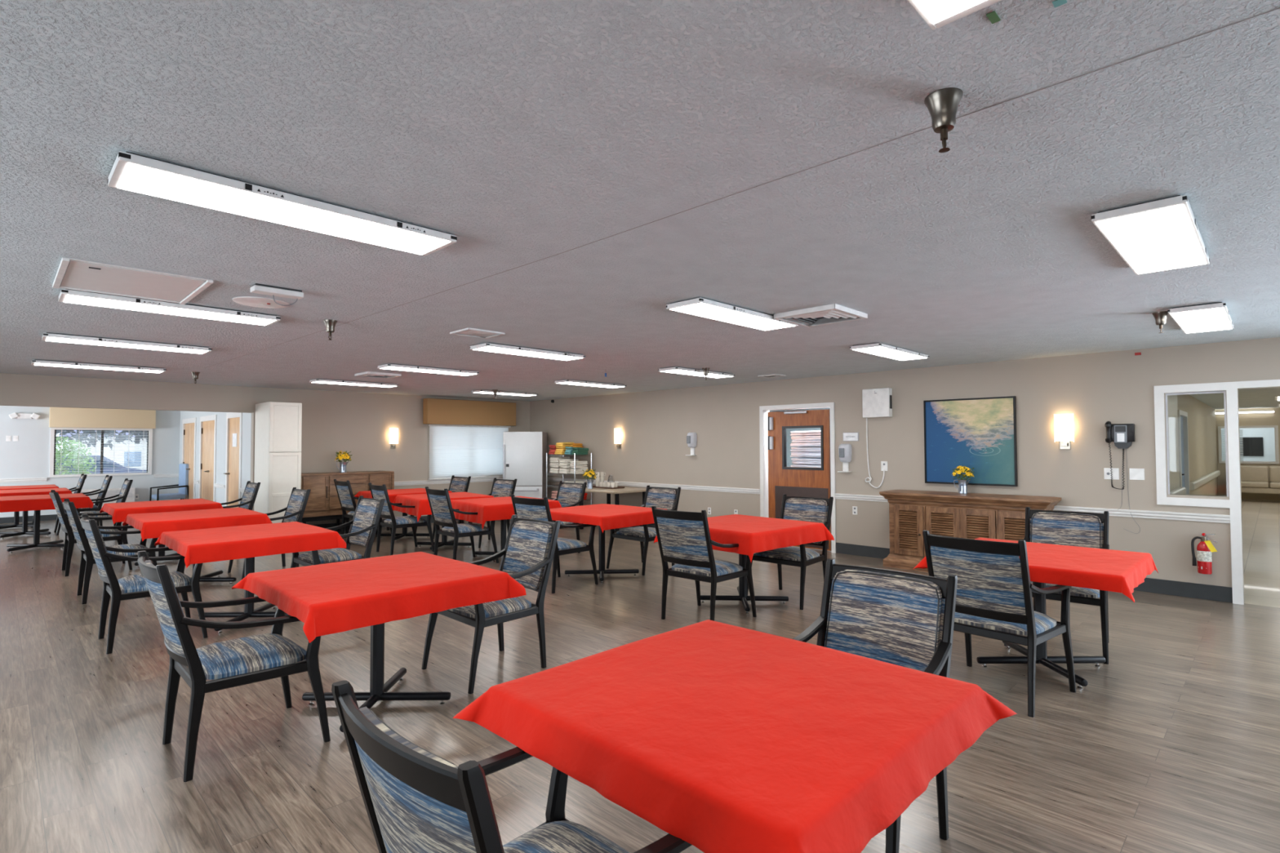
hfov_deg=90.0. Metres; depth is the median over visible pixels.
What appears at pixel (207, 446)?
door
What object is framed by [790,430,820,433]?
linens
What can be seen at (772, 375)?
ceiling vent
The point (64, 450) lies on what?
bush
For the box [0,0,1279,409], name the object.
ceiling
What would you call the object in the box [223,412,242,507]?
door
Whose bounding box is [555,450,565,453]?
folded cloth
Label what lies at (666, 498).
dining chair
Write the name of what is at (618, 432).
wall sconce
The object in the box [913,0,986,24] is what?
diffuser
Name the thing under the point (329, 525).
baseboard
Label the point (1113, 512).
trim
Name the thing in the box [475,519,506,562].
dining table
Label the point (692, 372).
diffuser
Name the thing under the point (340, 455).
flower bouquet
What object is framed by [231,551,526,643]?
tablecloth
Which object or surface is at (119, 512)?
tablecloth
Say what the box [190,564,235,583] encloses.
dining table
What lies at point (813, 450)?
linens
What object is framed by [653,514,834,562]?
tablecloth
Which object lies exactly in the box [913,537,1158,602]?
tablecloth
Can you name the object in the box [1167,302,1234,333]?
ceiling light
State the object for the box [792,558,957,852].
dining chair
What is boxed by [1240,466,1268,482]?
cushion
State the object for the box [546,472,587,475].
shelf
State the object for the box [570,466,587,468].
folded cloth
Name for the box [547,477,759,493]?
trim
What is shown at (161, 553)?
dining table
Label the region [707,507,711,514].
wall outlet
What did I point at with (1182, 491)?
handrail
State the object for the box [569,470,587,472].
folded cloth
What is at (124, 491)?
dining chair
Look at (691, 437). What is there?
dispenser
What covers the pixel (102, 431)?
sash window
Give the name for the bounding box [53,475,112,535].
dining chair
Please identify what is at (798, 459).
linens
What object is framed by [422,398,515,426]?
valance
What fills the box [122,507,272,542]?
tablecloth
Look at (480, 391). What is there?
tray
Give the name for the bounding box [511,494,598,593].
dining chair
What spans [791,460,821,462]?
linens
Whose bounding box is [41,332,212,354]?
ceiling light
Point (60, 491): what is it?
tablecloth
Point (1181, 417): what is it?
door
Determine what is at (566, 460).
folded cloth
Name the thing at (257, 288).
emergency light
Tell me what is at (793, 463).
linens
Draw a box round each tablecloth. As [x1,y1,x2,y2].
[0,484,58,489]
[0,488,72,496]
[0,493,93,512]
[99,498,223,524]
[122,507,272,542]
[154,521,346,568]
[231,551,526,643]
[354,488,451,502]
[391,492,493,521]
[450,496,561,528]
[453,619,1017,852]
[550,503,667,533]
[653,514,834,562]
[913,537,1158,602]
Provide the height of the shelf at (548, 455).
0.034 m
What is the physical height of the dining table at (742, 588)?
0.772 m
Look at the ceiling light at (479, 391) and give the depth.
11.75 m
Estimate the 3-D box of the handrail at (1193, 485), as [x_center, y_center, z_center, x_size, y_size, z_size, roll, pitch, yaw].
[13.080,1.201,14.763,0.090,0.140,7.780,-2,-2,45]
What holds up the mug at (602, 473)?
on the mug at (602, 478)
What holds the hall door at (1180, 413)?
in the wall at (1202, 421)
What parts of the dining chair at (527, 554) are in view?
leg, leg, seat frame, armrest, seat, leg, backrest, armrest, rail, leg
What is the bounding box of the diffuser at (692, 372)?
[662,369,732,377]
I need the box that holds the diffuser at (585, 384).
[555,382,621,387]
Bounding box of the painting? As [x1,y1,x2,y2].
[923,395,1017,486]
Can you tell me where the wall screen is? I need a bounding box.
[1240,437,1263,456]
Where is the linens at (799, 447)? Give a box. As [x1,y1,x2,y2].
[791,446,821,449]
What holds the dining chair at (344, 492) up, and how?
on the floor
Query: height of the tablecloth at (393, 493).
0.152 m
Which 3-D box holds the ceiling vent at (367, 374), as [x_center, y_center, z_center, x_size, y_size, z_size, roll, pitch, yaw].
[-3.617,-0.709,8.835,0.450,0.030,0.460,-2,-2,45]
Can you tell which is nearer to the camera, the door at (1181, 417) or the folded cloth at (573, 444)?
the door at (1181, 417)
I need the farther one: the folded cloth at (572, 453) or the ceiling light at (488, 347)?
the folded cloth at (572, 453)
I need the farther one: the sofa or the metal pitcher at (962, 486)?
the sofa
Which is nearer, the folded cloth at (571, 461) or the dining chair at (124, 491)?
the dining chair at (124, 491)
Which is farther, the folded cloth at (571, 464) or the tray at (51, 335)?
the folded cloth at (571, 464)
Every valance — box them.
[48,407,155,428]
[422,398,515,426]
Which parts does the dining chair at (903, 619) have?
armrest, leg, backrest, rail, leg, armrest, panel, leg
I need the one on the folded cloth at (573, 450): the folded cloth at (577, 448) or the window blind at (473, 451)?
the folded cloth at (577, 448)
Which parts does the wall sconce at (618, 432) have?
lamp shade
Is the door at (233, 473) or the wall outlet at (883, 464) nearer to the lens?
the wall outlet at (883, 464)
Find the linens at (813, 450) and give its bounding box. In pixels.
[790,448,821,452]
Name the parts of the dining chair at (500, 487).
leg, leg, backrest, rail, leg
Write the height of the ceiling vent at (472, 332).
0.014 m
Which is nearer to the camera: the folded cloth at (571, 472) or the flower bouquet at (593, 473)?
the flower bouquet at (593, 473)
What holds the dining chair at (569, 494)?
on the floor
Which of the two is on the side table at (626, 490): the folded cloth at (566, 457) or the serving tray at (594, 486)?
the serving tray at (594, 486)
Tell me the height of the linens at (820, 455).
0.046 m
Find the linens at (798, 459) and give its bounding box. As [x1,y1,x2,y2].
[791,457,821,461]
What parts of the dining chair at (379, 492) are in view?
leg, rail, panel, rail, leg, armrest, seat frame, seat, leg, leg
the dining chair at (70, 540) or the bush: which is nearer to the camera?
the dining chair at (70, 540)
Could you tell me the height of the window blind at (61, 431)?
0.970 m
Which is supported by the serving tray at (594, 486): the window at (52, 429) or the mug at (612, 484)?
the mug at (612, 484)
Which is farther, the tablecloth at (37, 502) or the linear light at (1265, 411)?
the linear light at (1265, 411)
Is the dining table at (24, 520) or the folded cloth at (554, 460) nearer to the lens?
the dining table at (24, 520)
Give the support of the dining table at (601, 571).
on the floor
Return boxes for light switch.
[5,435,11,441]
[13,435,17,441]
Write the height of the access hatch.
0.017 m
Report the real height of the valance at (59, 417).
0.430 m
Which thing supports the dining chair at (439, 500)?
on the floor
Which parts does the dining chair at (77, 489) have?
backrest, leg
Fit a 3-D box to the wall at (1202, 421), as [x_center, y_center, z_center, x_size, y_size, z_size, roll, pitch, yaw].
[10.701,0.623,12.531,0.128,2.500,15.720,-2,-2,45]
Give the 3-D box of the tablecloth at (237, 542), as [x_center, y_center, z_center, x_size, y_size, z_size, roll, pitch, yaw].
[-3.461,1.020,5.691,1.277,0.169,1.209,-2,-2,45]
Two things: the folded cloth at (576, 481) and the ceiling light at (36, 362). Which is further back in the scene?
the folded cloth at (576, 481)
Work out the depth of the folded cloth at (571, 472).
12.57 m
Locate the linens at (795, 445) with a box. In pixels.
[790,444,821,446]
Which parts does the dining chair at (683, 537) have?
leg, rail, panel, rail, leg, seat, seat frame, leg, armrest, leg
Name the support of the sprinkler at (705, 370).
attached to the ceiling
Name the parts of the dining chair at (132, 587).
rail, leg, panel, rail, leg, armrest, armrest, seat frame, seat, leg, leg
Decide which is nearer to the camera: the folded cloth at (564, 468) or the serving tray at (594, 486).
the serving tray at (594, 486)
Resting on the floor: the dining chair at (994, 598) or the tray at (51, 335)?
the dining chair at (994, 598)
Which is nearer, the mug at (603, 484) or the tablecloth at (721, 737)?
the tablecloth at (721, 737)
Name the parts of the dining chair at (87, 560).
rail, panel, leg, rail, leg, armrest, armrest, seat frame, seat, leg, leg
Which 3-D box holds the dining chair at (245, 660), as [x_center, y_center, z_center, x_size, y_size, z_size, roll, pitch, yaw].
[-2.116,1.140,3.312,0.646,1.004,0.769,-2,-2,45]
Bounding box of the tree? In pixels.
[56,430,146,449]
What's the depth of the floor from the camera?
3.60 m
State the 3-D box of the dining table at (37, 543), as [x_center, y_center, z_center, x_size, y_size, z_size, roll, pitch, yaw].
[-9.139,1.462,9.700,1.066,0.772,1.066,-2,-2,45]
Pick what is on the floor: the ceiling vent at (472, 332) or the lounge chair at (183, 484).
the lounge chair at (183, 484)
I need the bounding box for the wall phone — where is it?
[1104,421,1140,533]
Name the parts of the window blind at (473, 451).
rail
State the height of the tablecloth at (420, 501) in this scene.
0.314 m
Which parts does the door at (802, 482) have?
kick plate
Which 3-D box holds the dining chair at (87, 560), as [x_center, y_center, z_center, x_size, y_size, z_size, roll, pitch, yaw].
[-5.473,1.246,6.628,0.646,1.004,0.769,-2,-2,45]
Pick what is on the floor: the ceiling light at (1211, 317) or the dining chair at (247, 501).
the dining chair at (247, 501)
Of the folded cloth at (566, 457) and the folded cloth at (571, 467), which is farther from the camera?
the folded cloth at (566, 457)
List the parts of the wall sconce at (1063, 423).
lamp shade, arm, plate, rod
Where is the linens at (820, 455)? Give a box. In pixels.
[791,453,821,456]
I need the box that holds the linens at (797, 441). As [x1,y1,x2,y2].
[791,440,821,442]
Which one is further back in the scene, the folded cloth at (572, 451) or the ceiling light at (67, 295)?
the folded cloth at (572, 451)
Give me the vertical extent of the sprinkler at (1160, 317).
0.155 m
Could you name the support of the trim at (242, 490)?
attached to the wall at (221, 416)
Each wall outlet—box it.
[134,493,138,499]
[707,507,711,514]
[733,509,737,514]
[852,506,857,515]
[880,461,887,471]
[1103,467,1119,479]
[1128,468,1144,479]
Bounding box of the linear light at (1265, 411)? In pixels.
[1215,410,1274,413]
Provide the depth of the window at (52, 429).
13.92 m
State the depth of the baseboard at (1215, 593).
6.51 m
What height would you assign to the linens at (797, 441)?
0.048 m
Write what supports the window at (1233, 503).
in the wall at (1116, 387)
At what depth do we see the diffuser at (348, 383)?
9.84 m
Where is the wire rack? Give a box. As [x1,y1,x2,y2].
[546,453,591,504]
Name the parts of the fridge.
door handle, drawer handle, freezer drawer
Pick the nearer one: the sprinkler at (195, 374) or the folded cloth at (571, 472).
the sprinkler at (195, 374)
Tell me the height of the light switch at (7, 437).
0.114 m
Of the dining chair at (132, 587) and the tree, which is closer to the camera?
the dining chair at (132, 587)
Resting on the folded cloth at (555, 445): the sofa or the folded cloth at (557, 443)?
the folded cloth at (557, 443)
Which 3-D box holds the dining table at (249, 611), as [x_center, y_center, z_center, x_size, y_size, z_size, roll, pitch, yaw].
[-3.471,1.329,5.689,1.066,0.772,1.066,-2,-2,45]
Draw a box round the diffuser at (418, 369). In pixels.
[379,366,476,375]
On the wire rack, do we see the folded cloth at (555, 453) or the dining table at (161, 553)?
the folded cloth at (555, 453)
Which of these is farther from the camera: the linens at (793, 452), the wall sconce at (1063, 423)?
the linens at (793, 452)
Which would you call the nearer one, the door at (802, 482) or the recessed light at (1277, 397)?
the door at (802, 482)
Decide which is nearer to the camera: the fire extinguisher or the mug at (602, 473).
the fire extinguisher
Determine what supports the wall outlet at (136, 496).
attached to the wall at (28, 457)
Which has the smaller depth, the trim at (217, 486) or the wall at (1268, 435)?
the trim at (217, 486)
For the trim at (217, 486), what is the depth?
12.12 m
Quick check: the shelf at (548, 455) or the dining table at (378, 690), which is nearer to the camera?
the dining table at (378, 690)
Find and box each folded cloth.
[549,458,566,461]
[550,456,569,459]
[550,467,564,470]
[554,452,564,454]
[555,442,573,444]
[555,444,573,446]
[555,448,565,451]
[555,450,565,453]
[559,458,578,461]
[559,462,570,465]
[559,467,570,471]
[564,480,586,483]
[569,443,582,445]
[569,461,587,462]
[569,464,587,466]
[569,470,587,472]
[569,471,585,474]
[570,462,587,465]
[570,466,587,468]
[570,468,587,471]
[572,447,588,449]
[572,451,587,453]
[572,453,587,454]
[573,449,588,451]
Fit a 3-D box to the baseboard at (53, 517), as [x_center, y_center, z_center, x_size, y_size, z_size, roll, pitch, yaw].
[-13.240,1.877,12.435,0.012,0.116,7.030,-2,-2,45]
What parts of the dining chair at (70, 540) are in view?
rail, panel, leg, rail, leg, armrest, armrest, seat frame, seat, leg, leg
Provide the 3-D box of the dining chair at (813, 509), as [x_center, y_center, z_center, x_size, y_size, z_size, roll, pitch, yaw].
[1.533,1.222,6.474,0.646,1.004,0.769,-2,-2,43]
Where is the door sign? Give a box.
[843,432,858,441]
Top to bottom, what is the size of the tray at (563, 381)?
0.010 m
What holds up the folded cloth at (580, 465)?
on the folded cloth at (571, 467)
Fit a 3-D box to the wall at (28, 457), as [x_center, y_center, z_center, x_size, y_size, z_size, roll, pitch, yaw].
[-13.301,0.691,12.526,0.150,2.500,7.330,-2,-2,45]
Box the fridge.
[502,431,546,498]
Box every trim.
[0,477,47,482]
[153,474,178,478]
[213,483,225,488]
[239,487,244,493]
[394,477,502,485]
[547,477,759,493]
[834,493,1230,523]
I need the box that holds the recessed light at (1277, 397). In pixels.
[1275,395,1279,400]
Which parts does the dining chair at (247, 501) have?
armrest, armrest, backrest, leg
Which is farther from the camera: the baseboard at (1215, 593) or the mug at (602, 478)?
the mug at (602, 478)
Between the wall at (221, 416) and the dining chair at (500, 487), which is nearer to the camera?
the dining chair at (500, 487)
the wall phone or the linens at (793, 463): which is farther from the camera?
the linens at (793, 463)
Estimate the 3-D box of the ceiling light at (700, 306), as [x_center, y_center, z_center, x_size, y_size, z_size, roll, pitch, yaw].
[0.726,-0.832,4.801,0.314,0.042,1.233,-2,-2,45]
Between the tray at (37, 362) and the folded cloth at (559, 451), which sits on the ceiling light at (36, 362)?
the tray at (37, 362)
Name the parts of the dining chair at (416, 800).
leg, rail, backrest, panel, leg, armrest, seat frame, leg, seat, armrest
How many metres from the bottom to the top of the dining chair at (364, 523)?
1.004 m
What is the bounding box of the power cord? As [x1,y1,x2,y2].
[865,417,884,488]
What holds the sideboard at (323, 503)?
on the floor
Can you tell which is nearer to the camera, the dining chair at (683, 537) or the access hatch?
the access hatch
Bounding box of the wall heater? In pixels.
[70,487,135,512]
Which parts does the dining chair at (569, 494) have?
leg, seat, seat frame, backrest, rail, armrest, leg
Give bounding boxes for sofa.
[1226,466,1279,493]
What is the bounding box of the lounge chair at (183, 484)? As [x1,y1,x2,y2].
[149,463,188,501]
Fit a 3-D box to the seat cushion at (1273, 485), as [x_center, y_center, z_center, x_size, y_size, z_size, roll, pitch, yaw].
[16.707,1.516,16.402,0.810,0.135,0.530,-2,-2,45]
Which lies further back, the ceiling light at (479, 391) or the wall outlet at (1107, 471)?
the ceiling light at (479, 391)
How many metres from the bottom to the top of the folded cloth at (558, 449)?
0.057 m
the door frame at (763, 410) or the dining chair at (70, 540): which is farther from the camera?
the door frame at (763, 410)
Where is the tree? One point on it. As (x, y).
(107, 433)
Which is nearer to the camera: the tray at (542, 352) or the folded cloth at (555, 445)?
the tray at (542, 352)
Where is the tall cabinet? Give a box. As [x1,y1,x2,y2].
[253,401,302,523]
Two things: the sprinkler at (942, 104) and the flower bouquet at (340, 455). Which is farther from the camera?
the flower bouquet at (340, 455)
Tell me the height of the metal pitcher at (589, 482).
0.178 m
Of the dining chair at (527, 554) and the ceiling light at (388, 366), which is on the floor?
the dining chair at (527, 554)
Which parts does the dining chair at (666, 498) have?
leg, seat frame, seat, leg, leg, backrest, rail, leg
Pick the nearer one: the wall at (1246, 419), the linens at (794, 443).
the linens at (794, 443)
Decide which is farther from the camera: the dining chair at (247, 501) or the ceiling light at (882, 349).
the dining chair at (247, 501)
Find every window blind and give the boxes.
[53,429,148,474]
[428,424,511,479]
[1221,430,1243,461]
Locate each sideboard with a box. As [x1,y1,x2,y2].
[301,471,394,533]
[879,489,1061,572]
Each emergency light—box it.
[8,412,39,419]
[250,283,303,306]
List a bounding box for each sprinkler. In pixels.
[191,371,199,383]
[323,319,337,340]
[492,389,497,398]
[702,367,709,380]
[924,87,963,152]
[1151,311,1168,333]
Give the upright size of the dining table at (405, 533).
0.772 m
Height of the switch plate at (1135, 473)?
0.120 m
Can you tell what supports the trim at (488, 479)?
attached to the wall at (358, 424)
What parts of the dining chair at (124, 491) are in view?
seat, armrest, armrest, backrest, leg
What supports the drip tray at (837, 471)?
on the dispenser at (844, 450)
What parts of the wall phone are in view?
coiled cord, plate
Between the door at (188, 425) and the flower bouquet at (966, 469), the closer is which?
the flower bouquet at (966, 469)
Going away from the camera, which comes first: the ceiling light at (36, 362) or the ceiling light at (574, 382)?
the ceiling light at (36, 362)
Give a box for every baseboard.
[0,514,68,523]
[311,515,458,531]
[630,524,655,528]
[835,542,1232,602]
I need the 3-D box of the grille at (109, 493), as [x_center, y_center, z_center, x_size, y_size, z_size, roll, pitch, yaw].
[-11.607,1.478,13.833,0.006,0.152,1.000,-2,-2,45]
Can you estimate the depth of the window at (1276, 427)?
17.45 m
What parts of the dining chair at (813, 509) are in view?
leg, leg, seat, seat frame, leg, backrest, rail, rail, armrest, leg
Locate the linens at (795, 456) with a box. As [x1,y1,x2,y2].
[790,455,821,457]
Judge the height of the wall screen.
0.560 m
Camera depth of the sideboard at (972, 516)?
7.58 m
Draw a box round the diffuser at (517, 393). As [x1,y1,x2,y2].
[476,391,535,395]
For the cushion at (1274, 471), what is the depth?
16.79 m
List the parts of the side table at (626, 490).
leg, leg, leg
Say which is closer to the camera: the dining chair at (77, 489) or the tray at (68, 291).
the tray at (68, 291)
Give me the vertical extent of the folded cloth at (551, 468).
0.058 m
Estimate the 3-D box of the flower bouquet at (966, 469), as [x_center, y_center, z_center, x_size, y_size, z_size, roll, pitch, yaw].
[3.882,0.593,7.691,0.254,0.248,0.263,-2,-2,45]
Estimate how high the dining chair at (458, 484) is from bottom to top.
1.004 m
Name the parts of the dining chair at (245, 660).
rail, backrest, leg, panel, rail, leg, armrest, armrest, seat frame, seat, leg, leg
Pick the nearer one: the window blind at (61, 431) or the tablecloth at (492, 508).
the tablecloth at (492, 508)
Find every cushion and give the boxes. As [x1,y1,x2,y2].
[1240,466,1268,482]
[1240,481,1268,488]
[1269,466,1279,482]
[1269,482,1279,488]
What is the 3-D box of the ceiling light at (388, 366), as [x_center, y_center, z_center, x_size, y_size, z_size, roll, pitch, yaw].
[-2.685,-0.724,8.191,0.314,0.042,1.233,-2,-2,45]
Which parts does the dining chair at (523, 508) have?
leg, rail, panel, leg, leg, seat, seat frame, armrest, leg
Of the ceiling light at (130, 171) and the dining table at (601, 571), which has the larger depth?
the dining table at (601, 571)
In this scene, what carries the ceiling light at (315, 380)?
attached to the ceiling
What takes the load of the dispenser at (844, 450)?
attached to the wall at (1116, 387)
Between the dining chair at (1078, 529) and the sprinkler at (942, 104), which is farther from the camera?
the dining chair at (1078, 529)
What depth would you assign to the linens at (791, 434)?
9.96 m
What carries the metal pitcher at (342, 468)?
on the sideboard at (323, 503)
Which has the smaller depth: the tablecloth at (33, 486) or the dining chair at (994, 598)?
the dining chair at (994, 598)
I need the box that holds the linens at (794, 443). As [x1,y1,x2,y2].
[790,442,821,444]
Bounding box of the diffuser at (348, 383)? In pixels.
[311,381,395,387]
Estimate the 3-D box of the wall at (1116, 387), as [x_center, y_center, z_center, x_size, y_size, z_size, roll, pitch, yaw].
[3.147,0.523,8.861,16.350,2.530,0.140,-2,-2,45]
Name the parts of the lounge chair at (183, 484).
arm, seat, arm, backrest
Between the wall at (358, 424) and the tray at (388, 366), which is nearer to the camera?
the tray at (388, 366)
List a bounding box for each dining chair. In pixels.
[31,473,87,530]
[48,489,132,576]
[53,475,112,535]
[62,498,157,604]
[70,478,133,531]
[80,514,207,654]
[137,551,330,782]
[220,480,260,510]
[227,487,311,579]
[290,495,385,568]
[331,680,692,852]
[333,479,391,539]
[368,482,434,555]
[414,475,471,538]
[421,515,560,693]
[425,486,498,563]
[457,477,516,547]
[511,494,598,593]
[552,480,586,553]
[606,484,680,575]
[651,506,756,621]
[746,493,833,609]
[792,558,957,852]
[922,530,1075,717]
[1004,506,1109,664]
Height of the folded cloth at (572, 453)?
0.044 m
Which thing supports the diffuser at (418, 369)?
attached to the ceiling light at (388, 366)
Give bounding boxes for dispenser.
[685,432,697,455]
[837,444,851,472]
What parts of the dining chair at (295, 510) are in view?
leg, leg, armrest, armrest, leg, backrest, rail, leg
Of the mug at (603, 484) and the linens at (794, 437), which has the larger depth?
the mug at (603, 484)
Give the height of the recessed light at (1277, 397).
0.036 m
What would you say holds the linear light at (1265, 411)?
attached to the wall at (1246, 419)
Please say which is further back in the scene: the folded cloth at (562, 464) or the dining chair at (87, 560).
the folded cloth at (562, 464)
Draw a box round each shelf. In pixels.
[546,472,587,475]
[548,454,591,456]
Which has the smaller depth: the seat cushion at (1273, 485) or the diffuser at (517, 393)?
the diffuser at (517, 393)
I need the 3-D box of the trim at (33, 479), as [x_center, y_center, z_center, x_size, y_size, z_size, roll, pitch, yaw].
[-14.034,1.059,11.645,0.036,0.078,4.760,-2,-2,45]
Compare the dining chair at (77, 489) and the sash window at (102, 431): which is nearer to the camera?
the dining chair at (77, 489)
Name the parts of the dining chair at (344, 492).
leg, rail, panel, rail, seat frame, seat, leg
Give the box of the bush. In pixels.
[55,435,97,474]
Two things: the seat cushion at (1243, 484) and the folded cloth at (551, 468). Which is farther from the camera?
the seat cushion at (1243, 484)
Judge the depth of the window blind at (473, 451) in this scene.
13.26 m
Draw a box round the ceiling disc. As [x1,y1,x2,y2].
[232,296,289,308]
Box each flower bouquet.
[334,450,352,462]
[582,469,597,479]
[951,466,974,480]
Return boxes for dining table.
[0,511,33,528]
[0,511,51,539]
[6,510,64,552]
[131,544,180,567]
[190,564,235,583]
[198,557,288,633]
[302,622,450,732]
[380,512,429,541]
[417,525,471,551]
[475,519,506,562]
[564,525,639,582]
[700,553,788,613]
[976,581,1105,688]
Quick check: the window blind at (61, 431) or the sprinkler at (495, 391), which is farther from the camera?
the window blind at (61, 431)
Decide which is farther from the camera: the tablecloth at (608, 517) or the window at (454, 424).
the window at (454, 424)
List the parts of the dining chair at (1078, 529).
armrest, leg, seat, backrest, seat frame, rail, panel, leg, armrest, leg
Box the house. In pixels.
[59,430,146,469]
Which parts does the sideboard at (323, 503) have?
door, leg, drawer, leg, drawer, drawer, door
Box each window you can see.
[49,427,152,477]
[53,429,148,475]
[427,424,502,480]
[1153,379,1279,604]
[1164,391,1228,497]
[1217,425,1279,463]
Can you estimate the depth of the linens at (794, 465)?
9.90 m
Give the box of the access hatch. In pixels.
[52,257,213,304]
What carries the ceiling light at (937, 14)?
attached to the ceiling
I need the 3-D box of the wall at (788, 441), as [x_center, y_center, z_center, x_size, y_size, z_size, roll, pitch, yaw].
[3.321,0.547,10.916,3.900,2.600,3.020,-2,-2,45]
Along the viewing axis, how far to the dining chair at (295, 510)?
8.02 m
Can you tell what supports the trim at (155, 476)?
attached to the wall at (28, 457)
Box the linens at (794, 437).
[791,435,820,438]
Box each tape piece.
[986,10,1000,23]
[1052,0,1066,7]
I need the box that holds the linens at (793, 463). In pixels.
[791,462,821,465]
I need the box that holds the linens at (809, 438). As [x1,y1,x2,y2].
[791,437,820,439]
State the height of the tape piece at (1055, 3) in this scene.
0.002 m
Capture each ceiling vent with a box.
[354,371,401,378]
[449,327,505,338]
[757,373,786,377]
[773,303,867,327]
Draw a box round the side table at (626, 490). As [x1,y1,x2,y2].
[579,487,646,533]
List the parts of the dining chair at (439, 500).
leg, rail, panel, rail, leg, seat frame, armrest, seat, leg, leg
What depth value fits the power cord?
8.76 m
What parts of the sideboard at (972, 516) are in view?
door, door, door, door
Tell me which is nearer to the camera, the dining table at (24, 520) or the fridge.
the dining table at (24, 520)
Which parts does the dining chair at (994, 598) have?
leg, leg, rail, panel, rail, seat, seat frame, leg, armrest, leg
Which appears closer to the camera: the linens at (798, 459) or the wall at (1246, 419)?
the linens at (798, 459)
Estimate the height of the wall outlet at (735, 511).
0.115 m
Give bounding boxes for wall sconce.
[388,427,398,448]
[614,427,622,448]
[1053,413,1074,449]
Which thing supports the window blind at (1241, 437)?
attached to the window at (1276, 427)
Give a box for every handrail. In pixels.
[1169,487,1186,494]
[1189,470,1220,490]
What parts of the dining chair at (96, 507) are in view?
leg, leg, seat, seat frame, armrest, armrest, leg, backrest, leg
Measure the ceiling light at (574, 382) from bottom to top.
0.042 m
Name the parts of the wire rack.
post, post, post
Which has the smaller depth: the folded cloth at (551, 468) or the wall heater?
the folded cloth at (551, 468)
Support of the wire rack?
on the floor
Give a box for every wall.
[0,373,253,413]
[0,405,180,523]
[178,410,251,506]
[250,386,529,531]
[529,337,1279,603]
[768,407,830,466]
[1167,394,1217,495]
[1215,407,1279,500]
[1221,427,1275,461]
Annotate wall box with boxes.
[862,387,892,417]
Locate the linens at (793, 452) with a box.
[791,451,821,453]
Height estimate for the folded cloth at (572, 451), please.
0.044 m
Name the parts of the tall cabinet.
door, door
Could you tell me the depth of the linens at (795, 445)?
9.88 m
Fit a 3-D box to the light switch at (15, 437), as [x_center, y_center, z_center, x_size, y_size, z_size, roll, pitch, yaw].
[-12.704,0.243,13.024,0.014,0.114,0.074,-2,-2,45]
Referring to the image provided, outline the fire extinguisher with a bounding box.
[1191,533,1217,574]
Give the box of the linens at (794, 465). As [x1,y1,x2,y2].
[790,464,821,467]
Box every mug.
[600,471,605,476]
[600,476,604,481]
[601,482,606,487]
[609,482,614,487]
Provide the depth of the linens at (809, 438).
9.84 m
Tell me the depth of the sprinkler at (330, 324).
5.03 m
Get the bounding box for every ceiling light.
[31,359,166,373]
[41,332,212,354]
[57,288,280,325]
[106,151,457,255]
[309,378,398,387]
[377,363,479,375]
[469,342,585,360]
[471,389,537,395]
[554,379,626,387]
[657,366,734,377]
[666,297,798,330]
[849,342,928,360]
[907,0,1000,30]
[1090,195,1209,275]
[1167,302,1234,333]
[1171,302,1222,308]
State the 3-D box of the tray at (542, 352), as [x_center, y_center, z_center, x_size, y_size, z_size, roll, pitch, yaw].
[-1.139,-0.789,6.655,0.270,0.010,1.190,-2,-2,45]
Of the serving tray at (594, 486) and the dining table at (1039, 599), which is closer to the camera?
the dining table at (1039, 599)
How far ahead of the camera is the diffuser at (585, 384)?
10.06 m
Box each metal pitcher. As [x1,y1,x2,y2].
[336,461,349,472]
[584,479,594,488]
[953,479,969,493]
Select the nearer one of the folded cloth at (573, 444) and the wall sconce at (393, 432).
the wall sconce at (393, 432)
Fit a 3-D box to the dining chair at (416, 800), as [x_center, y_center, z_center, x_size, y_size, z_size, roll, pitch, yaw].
[-0.244,1.082,1.492,0.646,1.004,0.769,-2,-2,44]
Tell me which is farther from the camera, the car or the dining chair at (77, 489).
the car
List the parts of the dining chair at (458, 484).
leg, backrest, leg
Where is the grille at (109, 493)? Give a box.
[72,490,132,498]
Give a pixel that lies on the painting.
(980, 433)
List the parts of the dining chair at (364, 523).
leg, leg, seat frame, seat, armrest, leg, armrest, backrest, rail, leg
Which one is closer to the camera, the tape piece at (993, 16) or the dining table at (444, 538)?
the tape piece at (993, 16)
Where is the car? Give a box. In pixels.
[55,454,146,474]
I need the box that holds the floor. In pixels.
[0,498,1279,852]
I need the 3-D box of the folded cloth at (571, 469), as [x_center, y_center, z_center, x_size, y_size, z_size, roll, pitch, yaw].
[-1.206,0.848,12.666,0.318,0.057,0.192,1,-2,-44]
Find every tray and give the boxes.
[34,359,164,368]
[46,332,208,347]
[66,288,276,315]
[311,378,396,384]
[379,363,475,371]
[472,342,582,355]
[473,389,533,393]
[555,379,620,384]
[592,485,624,488]
[837,471,851,472]
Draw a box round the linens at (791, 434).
[790,433,820,435]
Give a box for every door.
[182,417,196,499]
[198,414,217,502]
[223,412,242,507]
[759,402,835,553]
[767,408,831,551]
[1177,409,1190,494]
[1180,416,1184,487]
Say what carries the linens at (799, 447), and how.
on the linens at (813, 450)

